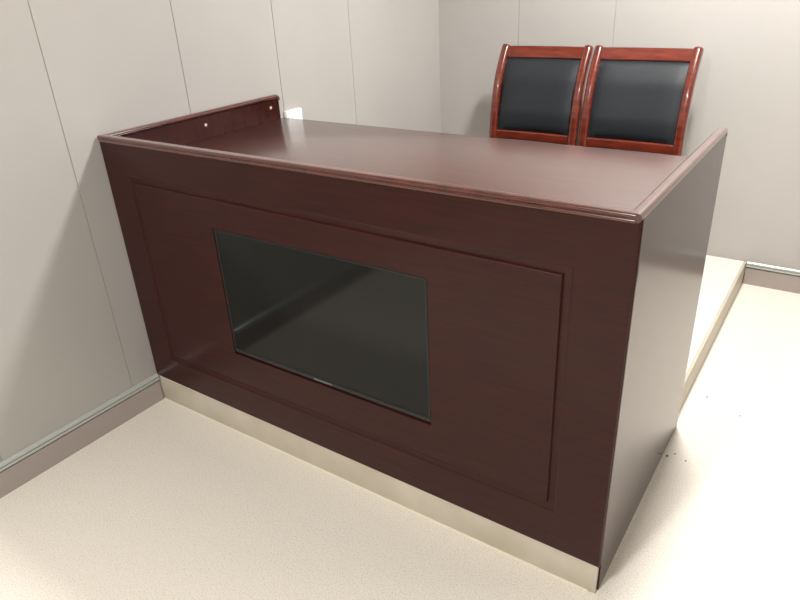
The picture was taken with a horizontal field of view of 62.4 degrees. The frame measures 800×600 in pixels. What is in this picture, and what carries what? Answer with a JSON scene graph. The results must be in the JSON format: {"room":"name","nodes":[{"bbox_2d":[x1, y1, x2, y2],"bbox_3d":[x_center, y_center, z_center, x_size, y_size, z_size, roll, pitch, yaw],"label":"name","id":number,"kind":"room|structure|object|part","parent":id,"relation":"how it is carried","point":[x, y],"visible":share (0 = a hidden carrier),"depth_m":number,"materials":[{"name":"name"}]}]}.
{"room":"interrogation room","nodes":[
{"label":"interrogation room","id":0,"kind":"room"},
{"bbox_2d":[0,0,440,461],"bbox_3d":[-1.626,-0.455,1.383,0.100,2.750,6.427,15,31,31],"label":"wall","id":1,"kind":"structure","parent":0,"point":[74,337],"depth_m":2.30,"materials":[{"name":"white paint"}]},
{"bbox_2d":[0,373,163,497],"bbox_3d":[-2.141,1.171,1.125,0.014,0.120,4.200,15,31,31],"label":"baseboard","id":2,"kind":"structure","parent":1,"relation":"attached to","point":[45,453],"depth_m":2.38,"materials":[{"name":"beige"}]},
{"bbox_2d":[284,108,302,118],"bbox_3d":[-0.474,-0.802,2.954,0.024,0.099,0.099,15,31,31],"label":"wall box","id":3,"kind":"object","parent":1,"relation":"attached to","point":[296,113],"visible":0.47,"depth_m":2.93,"materials":[{"name":"white plastic"}]},
{"bbox_2d":[0,283,799,599],"bbox_3d":[0.549,1.368,0.692,5.200,0.100,6.627,15,31,31],"label":"floor","id":4,"kind":"structure","parent":0,"point":[173,502],"depth_m":2.04,"materials":[{"name":"stone"}]},
{"bbox_2d":[97,94,727,589],"bbox_3d":[-0.005,-0.053,2.298,1.798,1.064,0.876,15,31,31],"label":"reception desk","id":5,"kind":"object","parent":4,"relation":"on","point":[564,282],"visible":0.99,"depth_m":1.78,"materials":[{"name":"brown wood"}]},
{"bbox_3d":[-0.764,-0.706,2.521,0.028,0.025,0.857,15,31,31],"label":"wing rail","id":6,"kind":"part","parent":5,"relation":"part of","materials":[{"name":"brown wood"}]},
{"bbox_3d":[-0.740,-0.293,2.738,0.020,0.937,0.830,15,31,31],"label":"panel","id":7,"kind":"part","parent":5,"relation":"part of","materials":[{"name":"brown wood"}]},
{"bbox_2d":[214,229,430,421],"bbox_3d":[-0.233,0.050,1.978,0.784,0.445,0.059,15,31,31],"label":"television","id":8,"kind":"object","parent":5,"relation":"on","point":[356,328],"visible":0.82,"depth_m":1.93,"materials":[{"name":"black glass"}]},
{"bbox_3d":[-0.267,-0.353,1.758,1.774,0.022,0.030,15,31,31],"label":"edge moulding","id":9,"kind":"part","parent":5,"relation":"part of","materials":[{"name":"brown wood"}]},
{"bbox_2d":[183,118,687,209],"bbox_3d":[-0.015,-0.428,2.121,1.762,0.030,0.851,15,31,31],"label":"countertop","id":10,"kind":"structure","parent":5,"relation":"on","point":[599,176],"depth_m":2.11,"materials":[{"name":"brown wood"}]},
{"bbox_3d":[0.734,0.142,1.840,0.012,1.054,0.830,15,31,31],"label":"panel","id":11,"kind":"part","parent":5,"relation":"part of","materials":[{"name":"brown wood"}]},
{"bbox_3d":[0.699,-0.325,1.603,0.028,0.026,0.857,15,31,31],"label":"wing rail","id":12,"kind":"part","parent":5,"relation":"part of","materials":[{"name":"brown wood"}]},
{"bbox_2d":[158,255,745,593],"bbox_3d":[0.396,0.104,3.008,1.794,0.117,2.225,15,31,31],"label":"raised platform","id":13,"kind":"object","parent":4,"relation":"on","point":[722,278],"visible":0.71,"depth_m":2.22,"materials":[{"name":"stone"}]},
{"bbox_2d":[489,44,593,145],"bbox_3d":[0.605,-0.712,3.333,0.478,1.033,0.594,15,31,31],"label":"chair","id":14,"kind":"object","parent":13,"relation":"on","point":[538,91],"visible":0.56,"depth_m":3.33,"materials":[{"name":"black leather"}]},
{"bbox_3d":[0.538,-0.839,3.594,0.042,1.033,0.178,15,31,31],"label":"post","id":15,"kind":"part","parent":14,"relation":"part of","materials":[{"name":"brown wood"}]},
{"bbox_3d":[0.683,-0.842,3.404,0.404,0.048,0.037,15,31,31],"label":"rail","id":16,"kind":"part","parent":14,"relation":"part of","materials":[{"name":"brown wood"}]},
{"bbox_3d":[0.732,-1.242,3.316,0.404,0.061,0.061,15,31,31],"label":"rail","id":17,"kind":"part","parent":14,"relation":"part of","materials":[{"name":"brown wood"}]},
{"bbox_3d":[0.899,-0.745,3.367,0.042,1.033,0.178,15,31,31],"label":"post","id":18,"kind":"part","parent":14,"relation":"part of","materials":[{"name":"brown wood"}]},
{"bbox_2d":[578,45,703,155],"bbox_3d":[1.014,-0.606,3.075,0.488,1.033,0.594,15,31,31],"label":"chair","id":19,"kind":"object","parent":13,"relation":"on","point":[639,99],"visible":0.64,"depth_m":3.07,"materials":[{"name":"black leather"}]},
{"bbox_3d":[0.944,-0.733,3.339,0.042,1.033,0.178,15,31,31],"label":"post","id":20,"kind":"part","parent":19,"relation":"part of","materials":[{"name":"brown wood"}]},
{"bbox_3d":[1.093,-0.736,3.147,0.414,0.048,0.037,15,31,31],"label":"rail","id":21,"kind":"part","parent":19,"relation":"part of","materials":[{"name":"brown wood"}]},
{"bbox_3d":[1.141,-1.136,3.058,0.414,0.061,0.061,15,31,31],"label":"rail","id":22,"kind":"part","parent":19,"relation":"part of","materials":[{"name":"brown wood"}]},
{"bbox_3d":[1.312,-0.637,3.108,0.042,1.033,0.178,15,31,31],"label":"post","id":23,"kind":"part","parent":19,"relation":"part of","materials":[{"name":"brown wood"}]},
{"bbox_2d":[438,0,799,282],"bbox_3d":[2.311,-1.185,2.440,5.000,2.750,0.100,15,31,31],"label":"wall","id":24,"kind":"structure","parent":0,"point":[747,84],"depth_m":3.18,"materials":[{"name":"white paint"}]},
{"bbox_2d":[743,261,799,293],"bbox_3d":[3.080,0.206,2.518,3.211,0.120,0.014,15,31,31],"label":"baseboard","id":25,"kind":"structure","parent":24,"relation":"attached to","point":[756,274],"depth_m":3.28,"materials":[{"name":"beige"}]}
]}

